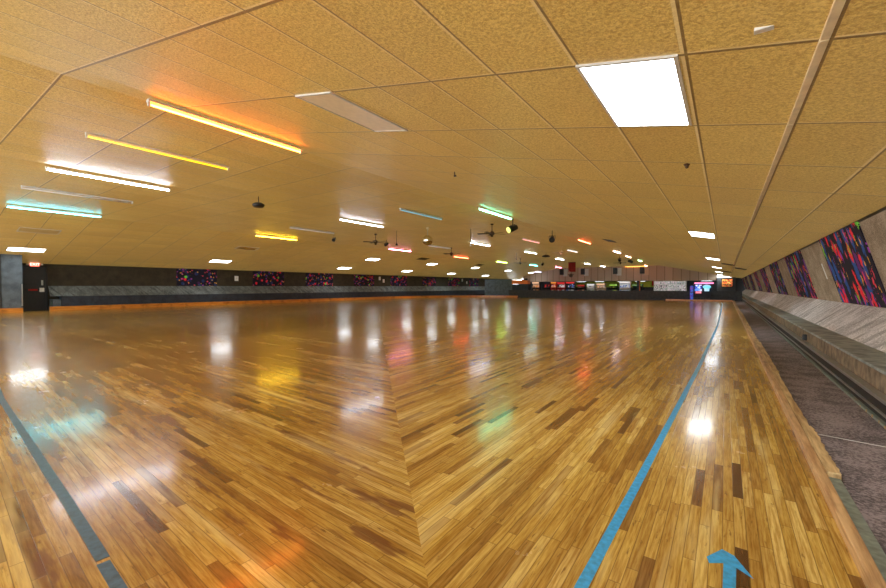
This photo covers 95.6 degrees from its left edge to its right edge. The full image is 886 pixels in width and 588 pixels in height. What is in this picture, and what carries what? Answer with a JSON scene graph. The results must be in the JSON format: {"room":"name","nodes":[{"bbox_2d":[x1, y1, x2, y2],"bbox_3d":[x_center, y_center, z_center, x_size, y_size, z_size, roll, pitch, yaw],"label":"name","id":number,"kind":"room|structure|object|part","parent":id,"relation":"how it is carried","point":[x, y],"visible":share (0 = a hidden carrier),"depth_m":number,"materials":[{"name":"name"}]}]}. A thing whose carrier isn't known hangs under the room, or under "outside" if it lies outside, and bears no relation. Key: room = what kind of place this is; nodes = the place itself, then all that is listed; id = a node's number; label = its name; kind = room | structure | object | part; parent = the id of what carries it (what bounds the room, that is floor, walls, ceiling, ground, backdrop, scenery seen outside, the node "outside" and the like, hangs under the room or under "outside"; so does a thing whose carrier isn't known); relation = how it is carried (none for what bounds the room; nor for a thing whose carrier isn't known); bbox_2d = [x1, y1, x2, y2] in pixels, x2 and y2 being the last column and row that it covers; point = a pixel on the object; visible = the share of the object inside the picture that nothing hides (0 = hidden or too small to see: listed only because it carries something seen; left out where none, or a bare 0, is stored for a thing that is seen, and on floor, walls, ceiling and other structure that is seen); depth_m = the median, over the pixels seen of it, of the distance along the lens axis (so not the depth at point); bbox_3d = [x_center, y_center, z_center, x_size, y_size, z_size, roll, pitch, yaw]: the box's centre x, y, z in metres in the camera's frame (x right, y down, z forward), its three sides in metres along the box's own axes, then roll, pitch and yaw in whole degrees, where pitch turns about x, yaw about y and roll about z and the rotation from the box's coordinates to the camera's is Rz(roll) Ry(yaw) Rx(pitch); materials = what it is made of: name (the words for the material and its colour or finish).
{"room":"roller skating rink","nodes":[
{"label":"roller skating rink","id":0,"kind":"room"},
{"bbox_2d":[1,254,22,307],"bbox_3d":[-21.245,-0.463,17.851,2.700,2.632,3.170,1,1,35],"label":"wall","id":1,"kind":"structure","parent":0,"point":[11,264],"depth_m":18.09,"materials":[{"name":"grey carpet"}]},
{"bbox_2d":[0,254,1,308],"bbox_3d":[-19.614,-0.552,17.809,0.015,2.413,0.040,1,1,35],"label":"trim","id":2,"kind":"structure","parent":1,"relation":"attached to","point":[0,254],"depth_m":17.80,"materials":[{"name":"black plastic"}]},
{"bbox_2d":[0,308,22,312],"bbox_3d":[-19.888,0.758,17.335,0.140,0.210,2.450,1,1,35],"label":"trim","id":3,"kind":"structure","parent":1,"relation":"attached to","point":[3,310],"depth_m":18.00,"materials":[{"name":"orange wood"}]},
{"bbox_2d":[21,284,22,305],"bbox_3d":[-19.229,0.044,18.355,0.030,1.000,0.040,1,1,35],"label":"trim","id":4,"kind":"structure","parent":1,"relation":"attached to","point":[21,284],"depth_m":18.35,"materials":[{"name":"metal"}]},
{"bbox_2d":[22,263,488,306],"bbox_3d":[-6.748,-0.725,38.969,0.200,2.376,60.000,1,1,35],"label":"wall","id":5,"kind":"structure","parent":0,"point":[58,274],"depth_m":23.69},
{"bbox_2d":[26,263,42,266],"bbox_3d":[-20.058,-1.451,19.730,0.110,0.200,0.610,1,1,35],"label":"exit sign","id":6,"kind":"object","parent":5,"relation":"attached to","point":[31,264],"visible":1,"depth_m":19.73,"materials":[{"name":"red plastic"}]},
{"bbox_2d":[22,266,47,310],"bbox_3d":[-20.078,-0.281,19.741,0.120,2.200,0.940,1,1,35],"label":"door","id":7,"kind":"structure","parent":5,"relation":"in","point":[35,279],"depth_m":19.77,"materials":[{"name":"black paint"}]},
{"bbox_2d":[176,268,216,285],"bbox_3d":[-15.818,-1.073,25.871,0.020,1.076,2.410,1,1,35],"label":"panel","id":8,"kind":"object","parent":5,"relation":"attached to","point":[184,277],"visible":1,"depth_m":25.81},
{"bbox_2d":[253,271,283,285],"bbox_3d":[-12.968,-1.148,29.923,0.020,1.076,2.500,1,1,35],"label":"panel","id":9,"kind":"object","parent":5,"relation":"attached to","point":[260,278],"visible":1,"depth_m":29.88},
{"bbox_2d":[49,295,517,310],"bbox_3d":[-7.681,0.456,33.674,35.844,0.210,6.626,-1,1,-41],"label":"trim","id":10,"kind":"structure","parent":5,"relation":"attached to","point":[88,307],"depth_m":26.40,"materials":[{"name":"orange wood"}]},
{"bbox_2d":[306,273,332,285],"bbox_3d":[-10.334,-1.217,33.669,0.020,1.076,2.720,1,1,35],"label":"panel","id":11,"kind":"object","parent":5,"relation":"attached to","point":[312,279],"visible":1,"depth_m":33.64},
{"bbox_2d":[354,274,373,285],"bbox_3d":[-7.420,-1.294,37.811,0.020,1.076,2.550,1,1,35],"label":"panel","id":12,"kind":"object","parent":5,"relation":"attached to","point":[359,279],"visible":1,"depth_m":37.73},
{"bbox_2d":[391,275,406,285],"bbox_3d":[-4.587,-1.368,41.839,0.020,1.076,2.500,1,1,35],"label":"panel","id":13,"kind":"object","parent":5,"relation":"attached to","point":[395,280],"visible":1,"depth_m":41.77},
{"bbox_2d":[422,276,435,285],"bbox_3d":[-1.596,-1.447,46.092,0.020,1.076,2.500,1,1,35],"label":"panel","id":14,"kind":"object","parent":5,"relation":"attached to","point":[426,281],"visible":1,"depth_m":46.00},
{"bbox_2d":[448,277,458,285],"bbox_3d":[1.367,-1.525,50.304,0.020,1.076,2.500,1,1,35],"label":"panel","id":15,"kind":"object","parent":5,"relation":"attached to","point":[452,281],"visible":1,"depth_m":50.20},
{"bbox_2d":[469,278,477,285],"bbox_3d":[4.186,-1.599,54.311,0.020,1.076,2.300,1,1,35],"label":"panel","id":16,"kind":"object","parent":5,"relation":"attached to","point":[472,281],"visible":1,"depth_m":54.20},
{"bbox_2d":[0,297,865,587],"bbox_3d":[-2.535,0.760,22.950,31.470,0.001,44.600,1,1,35],"label":"floor","id":17,"kind":"structure","parent":0,"point":[438,442],"depth_m":2.92,"materials":[{"name":"brown wood"}]},
{"bbox_2d":[0,388,109,561],"bbox_3d":[-4.150,1.112,3.858,6.814,0.002,0.095,1,1,39],"label":"tape line","id":18,"kind":"object","parent":17,"relation":"on","point":[96,548],"visible":1,"depth_m":2.29,"materials":[{"name":"blue plastic"}]},
{"bbox_2d":[96,560,127,587],"bbox_3d":[-1.075,1.157,1.422,0.972,0.002,0.045,1,1,38],"label":"tape piece","id":19,"kind":"object","parent":17,"relation":"on","point":[107,569],"visible":1,"depth_m":1.64,"materials":[{"name":"blue plastic"}]},
{"bbox_2d":[574,303,722,587],"bbox_3d":[9.846,0.915,14.489,0.258,0.002,37.002,1,1,35],"label":"tape line","id":20,"kind":"object","parent":17,"relation":"on","point":[595,560],"visible":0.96,"depth_m":2.22,"materials":[{"name":"blue paint"}]},
{"bbox_2d":[666,299,731,300],"bbox_3d":[21.112,0.513,33.287,4.660,0.110,0.120,1,1,35],"label":"trim","id":21,"kind":"structure","parent":17,"relation":"on","point":[666,299],"depth_m":33.45,"materials":[{"name":"brown wood"}]},
{"bbox_2d":[707,549,751,587],"bbox_3d":[1.109,1.154,1.555,0.160,0.002,0.585,1,1,35],"label":"arrow","id":22,"kind":"object","parent":17,"relation":"on","point":[730,562],"visible":1,"depth_m":1.70,"materials":[{"name":"blue paint"}]},
{"bbox_2d":[732,301,885,587],"bbox_3d":[11.388,0.877,15.361,0.050,0.065,40.600,1,1,35],"label":"trim","id":23,"kind":"structure","parent":17,"relation":"on","point":[870,574],"depth_m":2.14,"materials":[{"name":"brown wood"}]},
{"bbox_2d":[0,0,885,279],"bbox_3d":[5.044,-2.318,30.951,31.600,1.912,66.500,1,1,35],"label":"ceiling","id":24,"kind":"structure","parent":0,"point":[492,94],"depth_m":4.85,"materials":[{"name":"beige tile"}]},
{"bbox_2d":[6,247,46,252],"bbox_3d":[-18.487,-1.964,17.833,0.578,0.140,1.196,1,1,35],"label":"ceiling light","id":25,"kind":"object","parent":24,"relation":"attached to","point":[8,248],"visible":1,"depth_m":17.80,"materials":[{"name":"white plastic"}]},
{"bbox_2d":[17,227,61,234],"bbox_3d":[-16.161,-2.530,16.089,0.578,0.140,1.196,1,1,35],"label":"ceiling light","id":26,"kind":"object","parent":24,"relation":"attached to","point":[20,229],"visible":1,"depth_m":16.06,"materials":[{"name":"white plastic"}]},
{"bbox_2d":[6,204,101,217],"bbox_3d":[-13.496,-2.903,14.048,0.090,0.137,2.440,1,1,35],"label":"fluorescent tube light","id":27,"kind":"object","parent":24,"relation":"hanging from","point":[14,206],"visible":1,"depth_m":13.94,"materials":[{"name":"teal glass"}]},
{"bbox_2d":[21,185,132,203],"bbox_3d":[-10.409,-2.857,11.572,0.090,0.137,2.440,1,1,35],"label":"fluorescent tube light","id":28,"kind":"object","parent":24,"relation":"hanging from","point":[22,186],"visible":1,"depth_m":11.39,"materials":[{"name":"white glass"}]},
{"bbox_2d":[45,166,169,191],"bbox_3d":[-8.106,-2.826,9.892,0.090,0.137,2.440,1,1,35],"label":"fluorescent tube light","id":29,"kind":"object","parent":24,"relation":"hanging from","point":[46,167],"visible":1,"depth_m":9.71,"materials":[{"name":"white glass"}]},
{"bbox_2d":[85,132,229,170],"bbox_3d":[-5.467,-2.790,7.926,0.090,0.137,2.440,1,1,35],"label":"fluorescent tube light","id":30,"kind":"object","parent":24,"relation":"hanging from","point":[87,134],"visible":1,"depth_m":7.72,"materials":[{"name":"yellow glass"}]},
{"bbox_2d":[209,260,230,262],"bbox_3d":[-13.832,-2.034,24.975,0.578,0.140,1.196,1,1,35],"label":"ceiling light","id":31,"kind":"object","parent":24,"relation":"attached to","point":[217,261],"visible":1,"depth_m":24.99,"materials":[{"name":"white plastic"}]},
{"bbox_2d":[146,98,302,153],"bbox_3d":[-3.344,-2.666,6.497,0.090,0.137,2.440,1,1,35],"label":"fluorescent tube light","id":32,"kind":"object","parent":24,"relation":"hanging from","point":[150,102],"visible":1,"depth_m":6.25,"materials":[{"name":"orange glass"}]},
{"bbox_2d":[235,246,258,249],"bbox_3d":[-11.296,-2.641,23.180,0.578,0.140,1.196,1,1,35],"label":"ceiling light","id":33,"kind":"object","parent":24,"relation":"attached to","point":[239,247],"visible":1,"depth_m":23.18,"materials":[{"name":"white plastic"}]},
{"bbox_2d":[252,197,264,207],"bbox_3d":[-5.541,-2.762,12.063,0.350,0.325,0.346,1,1,35],"label":"round speaker","id":34,"kind":"object","parent":24,"relation":"hanging from","point":[258,204],"visible":1,"depth_m":11.96},
{"bbox_2d":[255,234,297,240],"bbox_3d":[-8.871,-3.041,21.492,0.090,0.137,2.440,1,1,35],"label":"fluorescent tube light","id":35,"kind":"object","parent":24,"relation":"hanging from","point":[255,234],"visible":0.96,"depth_m":21.38,"materials":[{"name":"yellow glass"}]},
{"bbox_2d":[290,226,334,233],"bbox_3d":[-6.067,-2.990,18.787,0.090,0.137,2.440,1,1,35],"label":"fluorescent tube light","id":36,"kind":"object","parent":24,"relation":"hanging from","point":[290,226],"visible":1,"depth_m":18.69,"materials":[{"name":"white glass"}]},
{"bbox_2d":[295,92,407,131],"bbox_3d":[-1.007,-2.072,4.630,0.578,0.140,1.196,1,1,35],"label":"ceiling light","id":37,"kind":"object","parent":24,"relation":"attached to","point":[331,102],"visible":1,"depth_m":4.54,"materials":[{"name":"white plastic"}]},
{"bbox_2d":[339,218,383,227],"bbox_3d":[-3.319,-2.950,16.610,0.090,0.137,2.440,1,1,35],"label":"fluorescent tube light","id":38,"kind":"object","parent":24,"relation":"hanging from","point":[343,219],"visible":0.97,"depth_m":16.50,"materials":[{"name":"white glass"}]},
{"bbox_2d":[363,234,386,244],"bbox_3d":[-3.408,-2.797,20.581,1.185,0.570,1.225,0,1,18],"label":"ceiling fan","id":39,"kind":"object","parent":24,"relation":"hanging from","point":[375,241],"visible":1,"depth_m":20.54,"materials":[{"name":"black metal"}]},
{"bbox_2d":[399,208,442,219],"bbox_3d":[-0.747,-2.913,14.619,0.090,0.137,2.440,1,1,35],"label":"fluorescent tube light","id":40,"kind":"object","parent":24,"relation":"hanging from","point":[401,209],"visible":1,"depth_m":14.47,"materials":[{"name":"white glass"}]},
{"bbox_2d":[422,227,432,245],"bbox_3d":[-0.705,-2.632,18.422,0.480,0.820,0.476,1,1,35],"label":"ball","id":41,"kind":"object","parent":24,"relation":"hanging from","point":[427,239],"visible":1,"depth_m":18.27,"materials":[{"name":"metal"}]},
{"bbox_2d":[477,224,504,236],"bbox_3d":[2.154,-2.737,17.313,1.185,0.570,1.225,0,1,-22],"label":"ceiling fan","id":42,"kind":"object","parent":24,"relation":"hanging from","point":[491,233],"visible":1,"depth_m":17.25,"materials":[{"name":"black metal"}]},
{"bbox_2d":[478,207,511,219],"bbox_3d":[1.861,-2.827,14.070,0.090,0.137,2.440,1,1,35],"label":"fluorescent tube light","id":43,"kind":"object","parent":24,"relation":"hanging from","point":[479,208],"visible":0.98,"depth_m":13.92,"materials":[{"name":"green glass"}]},
{"bbox_2d":[506,218,517,232],"bbox_3d":[2.736,-2.685,15.856,0.466,0.591,0.300,-1,1,-26],"label":"spotlight","id":44,"kind":"object","parent":24,"relation":"hanging from","point":[511,228],"visible":1,"depth_m":15.77,"materials":[{"name":"black plastic"}]},
{"bbox_2d":[549,231,554,242],"bbox_3d":[5.172,-2.713,19.031,0.300,0.591,0.466,0,1,18],"label":"spotlight","id":45,"kind":"object","parent":24,"relation":"hanging from","point":[551,239],"visible":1,"depth_m":18.87,"materials":[{"name":"black plastic"}]},
{"bbox_2d":[568,262,575,271],"bbox_3d":[14.232,-2.977,44.354,0.840,1.070,0.068,1,1,35],"label":"banner","id":46,"kind":"object","parent":24,"relation":"hanging from","point":[571,265],"visible":1,"depth_m":44.33,"materials":[{"name":"red fabric"}]},
{"bbox_2d":[575,54,691,126],"bbox_3d":[1.436,-1.425,2.924,0.578,0.140,1.196,1,1,35],"label":"ceiling light","id":47,"kind":"object","parent":24,"relation":"attached to","point":[648,91],"visible":1,"depth_m":2.79,"materials":[{"name":"white plastic"}]},
{"bbox_2d":[688,231,715,238],"bbox_3d":[6.840,-1.567,10.607,0.578,0.140,1.196,1,1,35],"label":"ceiling light","id":48,"kind":"object","parent":24,"relation":"attached to","point":[692,233],"visible":0.97,"depth_m":10.54,"materials":[{"name":"white plastic"}]},
{"bbox_2d":[754,25,773,34],"bbox_3d":[1.545,-1.274,1.922,0.090,0.018,0.040,1,1,35],"label":"tape","id":49,"kind":"object","parent":24,"relation":"attached to","point":[757,30],"visible":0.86,"depth_m":1.92,"materials":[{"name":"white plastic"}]},
{"bbox_2d":[730,0,845,274],"bbox_3d":[15.856,-1.591,21.870,0.036,0.022,58.544,1,1,35],"label":"trim","id":50,"kind":"structure","parent":24,"relation":"attached to","point":[837,6],"depth_m":2.32,"materials":[{"name":"beige metal"}]},
{"bbox_2d":[485,279,512,295],"bbox_3d":[6.322,-0.663,45.795,3.450,2.000,0.200,1,1,35],"label":"wall partition","id":51,"kind":"structure","parent":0,"point":[492,286],"depth_m":45.68,"materials":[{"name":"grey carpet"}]},
{"bbox_2d":[523,265,716,281],"bbox_3d":[22.593,-2.743,55.068,24.760,1.955,0.150,1,1,35],"label":"wall","id":52,"kind":"structure","parent":0,"point":[656,273],"depth_m":53.71,"materials":[{"name":"brown wood"}]},
{"bbox_2d":[560,269,566,275],"bbox_3d":[17.491,-3.095,58.289,1.000,1.040,0.440,1,1,35],"label":"loudspeaker","id":53,"kind":"object","parent":52,"relation":"attached to","point":[563,272],"visible":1,"depth_m":58.26,"materials":[{"name":"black plastic"}]},
{"bbox_2d":[581,269,588,275],"bbox_3d":[19.945,-3.063,56.564,1.000,1.040,0.440,1,1,35],"label":"loudspeaker","id":54,"kind":"object","parent":52,"relation":"attached to","point":[585,272],"visible":1,"depth_m":56.52,"materials":[{"name":"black plastic"}]},
{"bbox_2d":[613,268,621,274],"bbox_3d":[23.463,-3.017,54.091,1.000,1.040,0.440,1,1,35],"label":"loudspeaker","id":55,"kind":"object","parent":52,"relation":"attached to","point":[618,271],"visible":1,"depth_m":54.05,"materials":[{"name":"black plastic"}]},
{"bbox_2d":[640,267,648,274],"bbox_3d":[26.162,-2.982,52.193,1.000,1.040,0.440,1,1,35],"label":"loudspeaker","id":56,"kind":"object","parent":52,"relation":"attached to","point":[643,270],"visible":1,"depth_m":52.17,"materials":[{"name":"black plastic"}]},
{"bbox_2d":[531,281,716,290],"bbox_3d":[25.181,-0.980,57.529,31.000,2.200,0.100,1,1,35],"label":"wall","id":57,"kind":"structure","parent":0,"point":[689,283],"depth_m":52.58,"materials":[{"name":"black paint"}]},
{"bbox_2d":[576,281,653,286],"bbox_3d":[24.530,-1.402,57.900,10.700,0.830,0.030,1,1,35],"label":"trim","id":58,"kind":"structure","parent":57,"relation":"attached to","point":[606,282],"depth_m":58.26,"materials":[{"name":"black paint"}]},
{"bbox_2d":[640,282,650,286],"bbox_3d":[27.803,-1.343,55.513,1.600,0.700,0.070,1,1,35],"label":"sign","id":59,"kind":"object","parent":57,"relation":"attached to","point":[645,284],"visible":0.64,"depth_m":55.32,"materials":[{"name":"plastic"}]},
{"bbox_2d":[652,281,686,290],"bbox_3d":[28.381,-0.689,50.436,3.800,1.880,0.430,1,1,35],"label":"sign","id":60,"kind":"object","parent":57,"relation":"attached to","point":[658,285],"visible":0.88,"depth_m":50.19,"materials":[{"name":"white plastic"}]},
{"bbox_2d":[509,290,741,300],"bbox_3d":[15.663,0.087,38.230,20.550,0.780,0.150,1,1,35],"label":"wall","id":61,"kind":"structure","parent":0,"point":[637,295],"depth_m":37.30,"materials":[{"name":"black paint"}]},
{"bbox_2d":[551,290,741,291],"bbox_3d":[15.642,-0.318,38.237,20.600,0.030,0.250,1,1,35],"label":"trim","id":62,"kind":"structure","parent":61,"relation":"on","point":[551,290],"depth_m":39.07,"materials":[{"name":"black plastic"}]},
{"bbox_2d":[558,279,741,281],"bbox_3d":[23.780,-1.829,56.390,30.000,0.080,3.350,1,1,35],"label":"ceiling","id":63,"kind":"structure","parent":0,"point":[737,279],"depth_m":59.12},
{"bbox_2d":[717,277,735,290],"bbox_3d":[33.236,-0.810,47.159,1.790,2.242,0.600,1,1,35],"label":"wall pier","id":64,"kind":"object","parent":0,"point":[719,280],"visible":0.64,"depth_m":46.89,"materials":[{"name":"black paint"}]},
{"bbox_2d":[721,279,732,286],"bbox_3d":[33.116,-1.302,46.807,1.088,0.960,0.100,1,1,35],"label":"menu board","id":65,"kind":"object","parent":64,"relation":"attached to","point":[725,282],"visible":1,"depth_m":46.76,"materials":[{"name":"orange plastic"}]},
{"bbox_2d":[736,278,744,291],"bbox_3d":[34.895,-0.782,46.788,1.350,2.200,0.100,1,1,35],"label":"wall dark opening","id":66,"kind":"structure","parent":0,"point":[740,286],"depth_m":46.90,"materials":[{"name":"black plastic"}]},
{"bbox_2d":[735,301,885,553],"bbox_3d":[10.733,0.950,13.622,0.790,0.065,44.600,1,1,35],"label":"floor","id":67,"kind":"structure","parent":0,"point":[826,408],"depth_m":3.38,"materials":[{"name":"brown carpet"}]},
{"bbox_2d":[746,323,758,341],"bbox_3d":[7.907,0.971,10.303,0.070,0.065,5.080,1,1,35],"label":"trim","id":68,"kind":"structure","parent":67,"relation":"on","point":[747,324],"depth_m":9.66,"materials":[{"name":"brown wood"}]},
{"bbox_2d":[756,342,778,372],"bbox_3d":[5.438,1.034,6.783,0.081,0.070,3.480,1,1,35],"label":"trim","id":69,"kind":"structure","parent":67,"relation":"on","point":[766,356],"depth_m":6.36,"materials":[{"name":"brown wood"}]},
{"bbox_2d":[772,371,808,424],"bbox_3d":[3.688,1.082,4.310,0.064,0.065,2.540,1,1,35],"label":"trim","id":70,"kind":"structure","parent":67,"relation":"on","point":[798,413],"depth_m":3.95,"materials":[{"name":"brown wood"}]},
{"bbox_2d":[742,289,885,428],"bbox_3d":[16.343,0.368,20.608,0.873,0.869,62.500,1,1,35],"label":"bench","id":71,"kind":"object","parent":67,"relation":"on","point":[846,342],"visible":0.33,"depth_m":5.86,"materials":[{"name":"grey carpet"}]},
{"bbox_3d":[16.172,0.361,20.729,0.380,0.030,62.500,1,1,35],"label":"seat","id":72,"kind":"part","parent":71,"relation":"part of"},
{"bbox_3d":[16.491,0.145,20.500,0.511,0.419,62.500,1,1,35],"label":"backrest","id":73,"kind":"part","parent":71,"relation":"part of","materials":[{"name":"grey carpet"}]},
{"bbox_2d":[801,424,840,478],"bbox_3d":[2.663,1.107,2.843,0.075,0.070,1.020,1,1,35],"label":"trim","id":74,"kind":"structure","parent":67,"relation":"on","point":[829,465],"depth_m":2.71,"materials":[{"name":"brown wood"}]},
{"bbox_2d":[818,434,884,446],"bbox_3d":[3.127,1.112,3.016,0.009,0.002,0.520,-1,1,-45],"label":"tape strip","id":75,"kind":"object","parent":67,"relation":"on","point":[818,434],"visible":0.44,"depth_m":3.04,"materials":[{"name":"white plastic"}]},
{"bbox_2d":[829,477,885,581],"bbox_3d":[2.031,1.135,1.961,0.058,0.045,1.110,1,1,35],"label":"trim","id":76,"kind":"structure","parent":67,"relation":"on","point":[877,553],"depth_m":1.92,"materials":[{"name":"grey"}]},
{"bbox_2d":[743,210,885,307],"bbox_3d":[16.757,-0.693,20.603,0.620,1.310,63.000,1,1,35],"label":"wall","id":77,"kind":"structure","parent":0,"point":[873,228],"depth_m":8.61,"materials":[{"name":"beige wood"}]},
{"bbox_2d":[748,274,755,290],"bbox_3d":[24.505,-0.906,31.840,0.384,1.251,3.700,1,1,35],"label":"panel","id":78,"kind":"object","parent":77,"relation":"attached to","point":[750,277],"visible":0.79,"depth_m":31.57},
{"bbox_2d":[753,272,762,291],"bbox_3d":[20.449,-0.800,26.074,0.384,1.251,3.000,1,1,35],"label":"panel","id":79,"kind":"object","parent":77,"relation":"attached to","point":[754,273],"visible":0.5,"depth_m":25.95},
{"bbox_2d":[760,268,772,292],"bbox_3d":[16.883,-0.706,21.004,0.384,1.251,3.000,1,1,35],"label":"panel","id":80,"kind":"object","parent":77,"relation":"attached to","point":[762,271],"visible":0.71,"depth_m":20.80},
{"bbox_2d":[769,262,787,294],"bbox_3d":[13.489,-0.617,16.178,0.384,1.251,3.200,1,1,35],"label":"panel","id":81,"kind":"object","parent":77,"relation":"attached to","point":[774,269],"visible":0.93,"depth_m":15.96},
{"bbox_2d":[784,250,817,298],"bbox_3d":[10.195,-0.530,11.496,0.384,1.251,3.250,1,1,35],"label":"panel","id":82,"kind":"object","parent":77,"relation":"attached to","point":[797,268],"visible":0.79,"depth_m":11.22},
{"bbox_2d":[746,206,885,276],"bbox_3d":[16.511,-1.314,20.765,0.042,0.026,63.000,1,1,35],"label":"trim","id":83,"kind":"structure","parent":77,"relation":"attached to","point":[883,208],"depth_m":5.67,"materials":[{"name":"black plastic"}]},
{"bbox_2d":[818,221,885,307],"bbox_3d":[6.931,-0.444,6.855,0.384,1.251,2.900,1,1,35],"label":"panel","id":84,"kind":"object","parent":77,"relation":"attached to","point":[856,277],"visible":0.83,"depth_m":6.54,"materials":[{"name":"multicoloured fabric"}]},
{"bbox_3d":[-5.573,0.502,32.021,9.660,0.180,36.050,1,1,35],"label":"platform","id":85,"kind":"object","parent":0,"visible":0},
{"bbox_2d":[48,286,484,306],"bbox_3d":[-5.961,-0.239,39.097,0.930,1.040,46.900,1,1,35],"label":"bench","id":86,"kind":"object","parent":85,"relation":"on","point":[68,295],"visible":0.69,"depth_m":26.66,"materials":[{"name":"carpet"}]},
{"bbox_3d":[-6.145,-0.502,39.222,0.480,0.520,46.900,1,1,35],"label":"backrest","id":87,"kind":"part","parent":86,"relation":"part of","materials":[{"name":"carpet"}]},
{"bbox_3d":[-5.748,-0.220,39.131,0.580,0.040,46.600,1,1,35],"label":"seat","id":88,"kind":"part","parent":86,"relation":"part of","materials":[{"name":"grey carpet"}]},
{"bbox_2d":[517,297,575,298],"bbox_3d":[10.458,0.374,41.083,6.140,0.100,0.120,1,1,35],"label":"trim","id":89,"kind":"structure","parent":85,"relation":"attached to","point":[517,297],"depth_m":40.88,"materials":[{"name":"brown wood"}]},
{"label":"floor","id":90,"kind":"structure","parent":0,"visible":0},
{"bbox_2d":[512,280,530,289],"bbox_3d":[8.645,-0.568,44.407,1.950,1.860,0.640,1,1,35],"label":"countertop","id":91,"kind":"structure","parent":90,"relation":"on","point":[516,284],"depth_m":44.08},
{"bbox_2d":[532,282,540,289],"bbox_3d":[13.838,-0.843,59.568,1.100,1.850,0.820,1,1,35],"label":"machine","id":92,"kind":"object","parent":90,"relation":"on","point":[536,285],"visible":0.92,"depth_m":59.39,"materials":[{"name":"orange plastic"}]},
{"bbox_2d":[544,282,550,289],"bbox_3d":[15.228,-0.800,58.591,0.800,1.800,0.820,1,1,35],"label":"machine","id":93,"kind":"object","parent":90,"relation":"on","point":[547,285],"visible":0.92,"depth_m":58.42,"materials":[{"name":"black plastic"}]},
{"bbox_2d":[550,282,557,289],"bbox_3d":[16.046,-0.814,58.015,0.800,1.850,0.820,1,1,35],"label":"machine","id":94,"kind":"object","parent":90,"relation":"on","point":[554,285],"visible":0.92,"depth_m":57.81,"materials":[{"name":"orange plastic"}]},
{"bbox_2d":[557,282,565,289],"bbox_3d":[16.946,-0.778,57.383,1.100,1.800,0.820,1,1,35],"label":"machine","id":95,"kind":"object","parent":90,"relation":"on","point":[561,285],"visible":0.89,"depth_m":57.15,"materials":[{"name":"red plastic"}]},
{"bbox_2d":[566,282,575,289],"bbox_3d":[18.009,-0.789,56.635,1.200,1.850,0.820,1,1,35],"label":"machine","id":96,"kind":"object","parent":90,"relation":"on","point":[569,285],"visible":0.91,"depth_m":56.44,"materials":[{"name":"black plastic"}]},
{"bbox_2d":[577,285,585,289],"bbox_3d":[19.236,-0.573,55.776,1.000,1.450,0.820,1,1,35],"label":"machine","id":97,"kind":"object","parent":90,"relation":"on","point":[580,287],"visible":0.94,"depth_m":55.56,"materials":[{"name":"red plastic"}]},
{"bbox_2d":[587,284,595,289],"bbox_3d":[20.300,-0.609,55.027,1.000,1.550,0.820,1,1,35],"label":"machine","id":98,"kind":"object","parent":90,"relation":"on","point":[589,286],"visible":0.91,"depth_m":54.82,"materials":[{"name":"white plastic"}]},
{"bbox_2d":[596,283,605,289],"bbox_3d":[21.363,-0.620,54.279,1.100,1.600,0.820,1,1,35],"label":"machine","id":99,"kind":"object","parent":90,"relation":"on","point":[600,286],"visible":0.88,"depth_m":54.03,"materials":[{"name":"beige plastic"}]},
{"bbox_2d":[609,284,617,290],"bbox_3d":[22.672,-0.553,53.359,1.000,1.500,0.820,1,1,35],"label":"machine","id":100,"kind":"object","parent":90,"relation":"on","point":[612,287],"visible":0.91,"depth_m":53.10,"materials":[{"name":"green plastic"}]},
{"bbox_2d":[619,281,630,290],"bbox_3d":[23.817,-0.713,52.551,1.300,1.850,0.820,1,1,35],"label":"machine","id":101,"kind":"object","parent":90,"relation":"on","point":[624,285],"visible":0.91,"depth_m":52.31,"materials":[{"name":"white plastic"}]},
{"bbox_2d":[632,284,642,290],"bbox_3d":[25.044,-0.522,51.692,1.200,1.500,0.820,1,1,35],"label":"machine","id":102,"kind":"object","parent":90,"relation":"on","point":[634,286],"visible":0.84,"depth_m":51.51,"materials":[{"name":"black plastic"}]},
{"bbox_2d":[637,281,639,290],"bbox_3d":[24.605,-0.711,50.542,0.340,1.920,0.240,1,1,35],"label":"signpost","id":103,"kind":"object","parent":90,"relation":"on","point":[638,282],"visible":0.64,"depth_m":50.43,"materials":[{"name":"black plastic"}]},
{"bbox_2d":[690,282,713,299],"bbox_3d":[21.652,-0.198,33.615,1.650,1.520,0.571,1,1,35],"label":"machine","id":104,"kind":"object","parent":90,"relation":"on","point":[699,291],"visible":0.99,"depth_m":33.60,"materials":[{"name":"black plastic"}]},
{"bbox_2d":[695,285,701,290],"bbox_3d":[21.494,-0.512,33.812,0.500,0.540,0.050,1,1,35],"label":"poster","id":105,"kind":"object","parent":104,"relation":"attached to","point":[697,287],"depth_m":33.78,"materials":[{"name":"paper"}]},
{"bbox_3d":[21.794,-0.564,33.680,1.340,0.750,0.080,1,1,35],"label":"panel","id":106,"kind":"part","parent":104,"relation":"part of","materials":[{"name":"multicoloured plastic"}]}
]}

